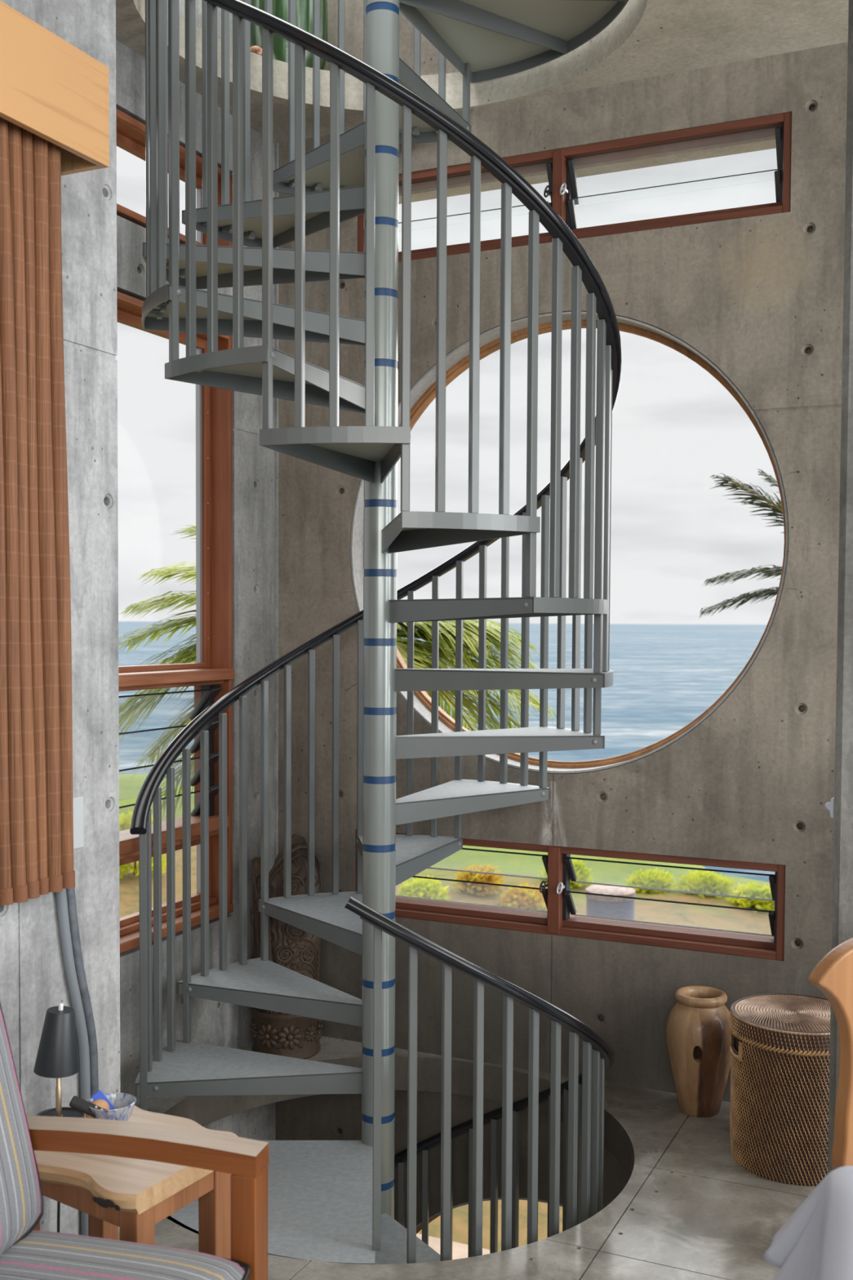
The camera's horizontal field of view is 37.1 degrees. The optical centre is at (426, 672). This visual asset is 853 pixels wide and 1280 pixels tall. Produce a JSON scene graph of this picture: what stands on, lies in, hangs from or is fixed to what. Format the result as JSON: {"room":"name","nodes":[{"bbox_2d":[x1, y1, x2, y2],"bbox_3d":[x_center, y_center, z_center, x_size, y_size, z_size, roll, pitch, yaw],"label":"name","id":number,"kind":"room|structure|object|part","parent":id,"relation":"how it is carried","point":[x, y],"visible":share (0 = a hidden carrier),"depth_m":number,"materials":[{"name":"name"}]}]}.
{"room":"living room","nodes":[
{"label":"living room","id":0,"kind":"room"},
{"bbox_2d":[0,0,119,1235],"bbox_3d":[-2.062,-0.092,0.876,0.666,3.240,4.941,1,2,25],"label":"wall","id":1,"kind":"structure","parent":0,"point":[33,978],"depth_m":2.88,"materials":[{"name":"concrete"}]},
{"bbox_2d":[0,116,75,905],"bbox_3d":[-1.007,-0.377,2.217,0.507,1.716,1.036,0,2,0],"label":"curtain","id":2,"kind":"object","parent":1,"relation":"attached to","point":[37,822],"visible":0.94,"depth_m":2.61,"materials":[{"name":"brown fabric"}]},
{"bbox_2d":[0,0,109,175],"bbox_3d":[-0.990,-1.167,2.193,0.622,0.210,1.146,0,2,0],"label":"pelmet","id":3,"kind":"object","parent":1,"relation":"attached to","point":[51,88],"depth_m":2.56,"materials":[{"name":"brown wood"}]},
{"bbox_2d":[55,888,90,1235],"bbox_3d":[-0.795,0.862,2.843,0.062,0.962,0.107,0,2,0],"label":"conduit","id":4,"kind":"object","parent":1,"relation":"attached to","point":[61,896],"visible":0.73,"depth_m":2.84,"materials":[{"name":"grey"}]},
{"bbox_2d":[72,795,83,849],"bbox_3d":[-0.794,0.339,2.841,0.035,0.117,0.067,0,2,0],"label":"wall plate","id":5,"kind":"object","parent":1,"relation":"attached to","point":[77,802],"visible":0.46,"depth_m":2.86,"materials":[{"name":"grey plastic"}]},
{"bbox_2d":[66,888,98,1096],"bbox_3d":[-0.784,0.861,2.868,0.062,0.962,0.107,0,2,0],"label":"conduit","id":6,"kind":"object","parent":1,"relation":"attached to","point":[70,892],"visible":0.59,"depth_m":2.86,"materials":[{"name":"grey plastic"}]},
{"bbox_2d":[115,0,275,1140],"bbox_3d":[-0.967,0.278,3.822,0.200,7.950,1.620,1,2,25],"label":"wall","id":7,"kind":"structure","parent":0,"point":[215,1023],"depth_m":4.29,"materials":[{"name":"grey concrete"}]},
{"bbox_2d":[115,108,232,246],"bbox_3d":[-0.930,-1.480,3.711,0.584,0.292,1.074,0,2,0],"label":"window","id":8,"kind":"structure","parent":7,"relation":"in","point":[130,132],"depth_m":3.85,"materials":[{"name":"brown wood"}]},
{"bbox_2d":[116,291,234,953],"bbox_3d":[-0.935,-0.140,3.760,0.590,1.934,1.077,0,2,0],"label":"window","id":9,"kind":"structure","parent":7,"relation":"in","point":[211,676],"depth_m":4.22,"materials":[{"name":"brown wood"}]},
{"bbox_3d":[-0.943,0.801,3.800,0.124,0.050,1.125,1,2,25],"label":"sill","id":10,"kind":"part","parent":9,"relation":"part of","materials":[{"name":"brown wood"}]},
{"bbox_3d":[-0.762,0.256,4.277,0.030,0.440,0.030,1,2,25],"label":"louvre post","id":11,"kind":"part","parent":9,"relation":"part of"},
{"bbox_2d":[118,1035,817,1279],"bbox_3d":[0.475,1.497,0.565,5.200,0.115,6.400,1,2,25],"label":"floor","id":12,"kind":"structure","parent":0,"point":[686,1210],"depth_m":3.17,"materials":[{"name":"concrete"}]},
{"bbox_2d":[57,1106,62,1232],"bbox_3d":[-0.800,1.147,2.708,0.013,0.399,0.135,0,2,0],"label":"power cord","id":13,"kind":"object","parent":12,"relation":"on","point":[58,1202],"visible":0.16,"depth_m":2.77,"materials":[{"name":"black plastic"}]},
{"bbox_2d":[0,1003,268,1279],"bbox_3d":[-0.628,0.928,1.858,0.734,0.908,0.758,0,2,0],"label":"armchair","id":14,"kind":"object","parent":12,"relation":"on","point":[26,1253],"visible":1,"depth_m":2.05,"materials":[{"name":"orange wood"}]},
{"bbox_2d":[0,1009,40,1254],"bbox_3d":[-0.782,0.707,1.892,0.136,0.460,0.516,-13,-1,14],"label":"cushion","id":15,"kind":"object","parent":14,"relation":"on","point":[20,1180],"depth_m":2.05,"materials":[{"name":"multicoloured fabric"}]},
{"bbox_2d":[0,1230,248,1279],"bbox_3d":[-0.559,0.994,1.847,0.465,0.154,0.516,1,2,14],"label":"seat cushion","id":16,"kind":"object","parent":14,"relation":"on","point":[41,1255],"depth_m":1.98,"materials":[{"name":"fabric"}]},
{"bbox_3d":[-0.510,0.785,2.127,0.500,0.046,0.058,1,2,14],"label":"arm","id":17,"kind":"part","parent":14,"relation":"part of","materials":[{"name":"orange wood"}]},
{"bbox_3d":[-0.291,1.093,2.084,0.044,0.565,0.057,1,2,14],"label":"leg","id":18,"kind":"part","parent":14,"relation":"part of","materials":[{"name":"orange wood"}]},
{"bbox_2d":[32,1097,238,1258],"bbox_3d":[-0.606,1.133,2.474,0.478,0.450,0.480,0,2,0],"label":"side table","id":19,"kind":"object","parent":12,"relation":"on","point":[132,1195],"visible":0.52,"depth_m":2.35,"materials":[{"name":"brown wood"}]},
{"bbox_3d":[-0.788,1.150,2.483,0.052,0.414,0.048,2,3,35],"label":"leg","id":20,"kind":"part","parent":19,"relation":"part of","materials":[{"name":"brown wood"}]},
{"bbox_2d":[33,1002,84,1117],"bbox_3d":[-0.739,0.783,2.548,0.101,0.242,0.101,0,2,0],"label":"table lamp","id":21,"kind":"object","parent":19,"relation":"on","point":[57,1057],"visible":0.72,"depth_m":2.52,"materials":[{"name":"black metal"}]},
{"bbox_3d":[-0.743,0.737,2.546,0.088,0.128,0.088,0,2,0],"label":"lamp shade","id":22,"kind":"part","parent":21,"relation":"part of","materials":[{"name":"black fabric"}]},
{"bbox_3d":[-0.739,0.805,2.549,0.016,0.182,0.016,0,2,0],"label":"stem","id":23,"kind":"part","parent":21,"relation":"part of","materials":[{"name":"gold metal"}]},
{"bbox_3d":[-0.680,1.143,2.672,0.048,0.414,0.052,2,3,30],"label":"leg","id":24,"kind":"part","parent":19,"relation":"part of","materials":[{"name":"brown wood"}]},
{"bbox_2d":[88,1093,136,1120],"bbox_3d":[-0.627,0.879,2.527,0.095,0.053,0.095,0,2,0],"label":"bowl","id":25,"kind":"object","parent":19,"relation":"on","point":[123,1104],"visible":0.56,"depth_m":2.51,"materials":[{"name":"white ceramic"}]},
{"bbox_2d":[69,1095,106,1118],"bbox_3d":[-0.656,0.863,2.502,0.092,0.056,0.028,0,2,0],"label":"remote control","id":26,"kind":"object","parent":25,"relation":"in","point":[77,1103],"visible":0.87,"depth_m":2.49,"materials":[{"name":"black plastic"}]},
{"bbox_2d":[85,1098,109,1118],"bbox_3d":[-0.654,0.873,2.523,0.044,0.046,0.044,0,2,0],"label":"pestle","id":27,"kind":"object","parent":25,"relation":"in","point":[103,1104],"visible":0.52,"depth_m":2.52,"materials":[{"name":"brown wood"}]},
{"bbox_2d":[90,1089,114,1109],"bbox_3d":[-0.650,0.863,2.546,0.048,0.045,0.029,0,2,0],"label":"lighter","id":28,"kind":"object","parent":25,"relation":"in","point":[99,1095],"visible":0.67,"depth_m":2.55,"materials":[{"name":"blue plastic"}]},
{"bbox_3d":[-0.523,1.159,2.295,0.048,0.414,0.052,2,3,30],"label":"leg","id":29,"kind":"part","parent":19,"relation":"part of","materials":[{"name":"brown wood"}]},
{"bbox_3d":[-0.415,1.152,2.484,0.048,0.414,0.052,2,3,30],"label":"leg","id":30,"kind":"part","parent":19,"relation":"part of","materials":[{"name":"brown wood"}]},
{"bbox_2d":[250,834,322,1059],"bbox_3d":[-0.475,0.911,4.307,0.246,0.752,0.244,0,2,0],"label":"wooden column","id":31,"kind":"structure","parent":12,"relation":"on","point":[292,948],"depth_m":4.21,"materials":[{"name":"brown wood"}]},
{"bbox_2d":[666,985,731,1117],"bbox_3d":[0.821,1.134,3.803,0.205,0.359,0.205,0,2,0],"label":"wooden vase","id":32,"kind":"object","parent":12,"relation":"on","point":[697,1028],"visible":0.94,"depth_m":3.73,"materials":[{"name":"brown wood"}]},
{"bbox_2d":[728,993,831,1186],"bbox_3d":[1.006,1.125,3.457,0.360,0.408,0.360,0,2,0],"label":"rattan basket","id":33,"kind":"object","parent":12,"relation":"on","point":[780,1043],"visible":0.81,"depth_m":3.32,"materials":[{"name":"brown wicker"}]},
{"bbox_3d":[1.007,0.947,3.450,0.354,0.052,0.354,0,2,0],"label":"lid","id":34,"kind":"part","parent":33,"relation":"part of","materials":[{"name":"wicker"}]},
{"bbox_2d":[808,937,852,1169],"bbox_3d":[0.920,0.899,1.911,0.677,0.978,0.603,0,2,0],"label":"dining chair","id":35,"kind":"object","parent":12,"relation":"on","point":[833,975],"visible":0.88,"depth_m":1.95,"materials":[{"name":"brown wood"}]},
{"bbox_3d":[0.919,1.043,1.117,1.278,0.754,1.069,0,2,0],"label":"dining table","id":36,"kind":"object","parent":12,"relation":"on","visible":0},
{"bbox_2d":[763,1165,852,1279],"bbox_3d":[0.893,0.831,1.359,1.347,0.362,0.821,0,2,0],"label":"tablecloth","id":37,"kind":"object","parent":36,"relation":"on","point":[815,1242],"visible":1,"depth_m":1.58,"materials":[{"name":"grey fabric"}]},
{"bbox_2d":[115,0,848,143],"bbox_3d":[0.492,-1.740,0.437,5.200,0.115,6.400,1,2,25],"label":"ceiling","id":38,"kind":"structure","parent":0,"point":[648,38],"depth_m":3.73,"materials":[{"name":"concrete"}]},
{"bbox_2d":[250,45,262,54],"bbox_3d":[-0.535,-1.959,3.998,0.042,0.025,0.038,0,2,0],"label":"seashell","id":39,"kind":"object","parent":38,"relation":"on","point":[255,49],"visible":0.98,"depth_m":3.99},
{"bbox_2d":[250,0,327,70],"bbox_3d":[-0.450,-2.181,4.172,0.252,0.460,0.252,0,2,0],"label":"glass vase","id":40,"kind":"object","parent":38,"relation":"on","point":[280,7],"visible":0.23,"depth_m":4.09,"materials":[{"name":"green glass"}]},
{"bbox_2d":[275,0,848,1229],"bbox_3d":[0.586,0.275,4.106,2.820,7.950,0.200,1,2,25],"label":"wall","id":41,"kind":"structure","parent":0,"point":[760,297],"depth_m":3.96,"materials":[{"name":"concrete"}]},
{"bbox_2d":[274,142,278,862],"bbox_3d":[-0.531,-0.285,4.487,0.010,3.123,0.010,1,2,25],"label":"strip","id":42,"kind":"object","parent":41,"relation":"attached to","point":[276,144],"visible":0.64,"depth_m":4.49,"materials":[{"name":"grey concrete"}]},
{"bbox_2d":[416,1197,562,1234],"bbox_3d":[0.430,2.455,4.239,1.398,1.470,0.757,0,2,0],"label":"window","id":43,"kind":"structure","parent":41,"relation":"in","point":[419,1226],"depth_m":4.31,"materials":[{"name":"brown wood"}]},
{"bbox_3d":[0.449,2.454,4.278,1.470,1.470,0.070,1,2,25],"label":"frame","id":44,"kind":"part","parent":43,"relation":"part of","materials":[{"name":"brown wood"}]},
{"bbox_2d":[350,311,789,773],"bbox_3d":[0.436,-0.413,4.130,1.398,1.470,0.757,0,2,0],"label":"window","id":45,"kind":"structure","parent":41,"relation":"in","point":[423,393],"depth_m":4.14,"materials":[{"name":"brown wood"}]},
{"bbox_2d":[355,829,786,960],"bbox_3d":[0.434,0.701,4.144,1.361,0.290,0.705,0,2,0],"label":"window","id":46,"kind":"structure","parent":41,"relation":"in","point":[557,920],"depth_m":4.07,"materials":[{"name":"brown wood"}]},
{"bbox_2d":[357,111,791,262],"bbox_3d":[0.439,-1.511,4.061,1.346,0.290,0.698,0,2,0],"label":"window","id":47,"kind":"structure","parent":41,"relation":"in","point":[560,164],"depth_m":3.95,"materials":[{"name":"brown wood"}]},
{"bbox_2d":[398,139,776,204],"bbox_3d":[0.681,-1.817,4.183,3.000,0.255,0.160,1,2,25],"label":"ledge","id":48,"kind":"object","parent":41,"relation":"attached to","point":[766,144],"depth_m":4.23,"materials":[{"name":"concrete"}]},
{"bbox_2d":[827,0,852,1173],"bbox_3d":[1.252,-0.204,2.697,0.700,3.125,0.220,1,2,25],"label":"wall","id":49,"kind":"structure","parent":0,"point":[842,880],"depth_m":2.74,"materials":[{"name":"concrete"}]},
{"bbox_2d":[825,797,834,818],"bbox_3d":[0.887,0.297,2.792,0.023,0.047,0.018,0,2,0],"label":"latch plate","id":50,"kind":"object","parent":49,"relation":"attached to","point":[829,806],"visible":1,"depth_m":2.79,"materials":[{"name":"grey metal"}]},
{"bbox_3d":[0.369,4.365,0.720,5.400,0.120,6.400,1,2,25],"label":"floor","id":51,"kind":"structure","parent":0,"visible":0},
{"bbox_2d":[129,0,628,1264],"bbox_3d":[-0.131,0.251,3.522,1.377,7.865,1.351,0,2,0],"label":"spiral staircase","id":52,"kind":"structure","parent":51,"relation":"on","point":[329,1201],"depth_m":3.45,"materials":[{"name":"grey metal"}]},
{"bbox_3d":[-0.135,-1.115,3.485,1.333,3.100,1.318,0,2,0],"label":"handrail","id":53,"kind":"part","parent":52,"relation":"part of","materials":[{"name":"black plastic"}]},
{"bbox_3d":[-0.007,1.276,3.647,1.014,1.573,1.310,-1,3,-29],"label":"handrail","id":54,"kind":"part","parent":52,"relation":"part of","materials":[{"name":"black plastic"}]},
{"label":"outside","id":55,"kind":"structure","parent":0,"visible":0},
{"bbox_2d":[119,773,772,1251],"bbox_3d":[-2.553,10.041,15.508,63.000,13.600,46.200,0,2,0],"label":"ground","id":56,"kind":"structure","parent":55,"point":[606,873],"depth_m":19.99,"materials":[{"name":"green plant"}]},
{"bbox_2d":[119,808,175,878],"bbox_3d":[-4.834,2.830,21.156,1.310,1.125,1.161,0,2,0],"label":"shrub","id":57,"kind":"object","parent":56,"relation":"on","point":[125,820],"visible":0.16,"depth_m":20.93,"materials":[{"name":"green plant"}]},
{"bbox_3d":[-4.854,3.097,21.139,0.058,0.570,0.058,0,2,0],"label":"stem","id":58,"kind":"part","parent":57,"relation":"part of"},
{"bbox_2d":[396,874,450,902],"bbox_3d":[-0.044,3.210,18.656,0.820,0.468,0.986,0,2,0],"label":"shrub","id":59,"kind":"object","parent":56,"relation":"on","point":[418,887],"visible":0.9,"depth_m":18.48,"materials":[{"name":"green plant"}]},
{"bbox_2d":[416,1233,498,1259],"bbox_3d":[1.779,4.278,6.155,6.000,0.300,3.750,1,2,25],"label":"paving","id":60,"kind":"object","parent":56,"relation":"on","point":[460,1251],"depth_m":8.85,"materials":[{"name":"stone"}]},
{"bbox_2d":[118,524,556,818],"bbox_3d":[-0.486,1.800,6.163,2.266,5.040,2.213,0,2,0],"label":"palm tree","id":61,"kind":"object","parent":60,"relation":"on","point":[470,627],"visible":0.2,"depth_m":5.88,"materials":[{"name":"green plant"}]},
{"bbox_2d":[699,468,784,617],"bbox_3d":[2.597,1.530,7.753,2.005,5.486,1.534,0,2,0],"label":"palm tree","id":62,"kind":"object","parent":60,"relation":"on","point":[777,508],"visible":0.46,"depth_m":7.41,"materials":[{"name":"green plant"}]},
{"bbox_2d":[450,863,505,897],"bbox_3d":[0.791,3.142,19.306,0.851,0.452,0.963,0,2,0],"label":"shrub","id":63,"kind":"object","parent":56,"relation":"on","point":[487,890],"visible":0.82,"depth_m":19.13,"materials":[{"name":"orange plant"}]},
{"bbox_2d":[495,882,547,912],"bbox_3d":[1.447,3.326,18.672,0.865,0.452,1.033,0,2,0],"label":"shrub","id":64,"kind":"object","parent":56,"relation":"on","point":[515,897],"visible":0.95,"depth_m":18.43,"materials":[{"name":"orange plant"}]},
{"bbox_2d":[537,858,593,888],"bbox_3d":[2.266,3.239,20.623,0.918,0.464,0.968,0,2,0],"label":"shrub","id":65,"kind":"object","parent":56,"relation":"on","point":[582,873],"visible":0.22,"depth_m":20.48,"materials":[{"name":"green plant"}]},
{"bbox_2d":[585,884,635,921],"bbox_3d":[2.041,3.207,14.137,0.550,1.615,0.550,0,2,0],"label":"pedestal","id":66,"kind":"object","parent":56,"relation":"on","point":[619,908],"visible":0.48,"depth_m":13.90,"materials":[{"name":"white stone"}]},
{"bbox_2d":[625,867,680,894],"bbox_3d":[3.662,3.398,20.627,1.024,0.444,1.068,0,2,0],"label":"shrub","id":67,"kind":"object","parent":56,"relation":"on","point":[651,878],"visible":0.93,"depth_m":20.46,"materials":[{"name":"green plant"}]},
{"bbox_2d":[670,869,736,897],"bbox_3d":[4.384,3.328,20.145,1.045,0.400,0.970,0,2,0],"label":"shrub","id":68,"kind":"object","parent":56,"relation":"on","point":[709,882],"visible":0.97,"depth_m":19.94,"materials":[{"name":"green plant"}]},
{"bbox_2d":[724,879,774,912],"bbox_3d":[5.059,3.421,19.523,0.890,0.430,0.963,0,2,0],"label":"shrub","id":69,"kind":"object","parent":56,"relation":"on","point":[752,890],"visible":0.8,"depth_m":19.35,"materials":[{"name":"green plant"}]},
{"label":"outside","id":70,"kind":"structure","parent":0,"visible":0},
{"bbox_2d":[118,621,775,882],"bbox_3d":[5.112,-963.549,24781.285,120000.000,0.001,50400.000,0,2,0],"label":"sea","id":71,"kind":"structure","parent":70,"point":[665,677],"depth_m":301.92,"materials":[{"name":"liquid"}]}
]}

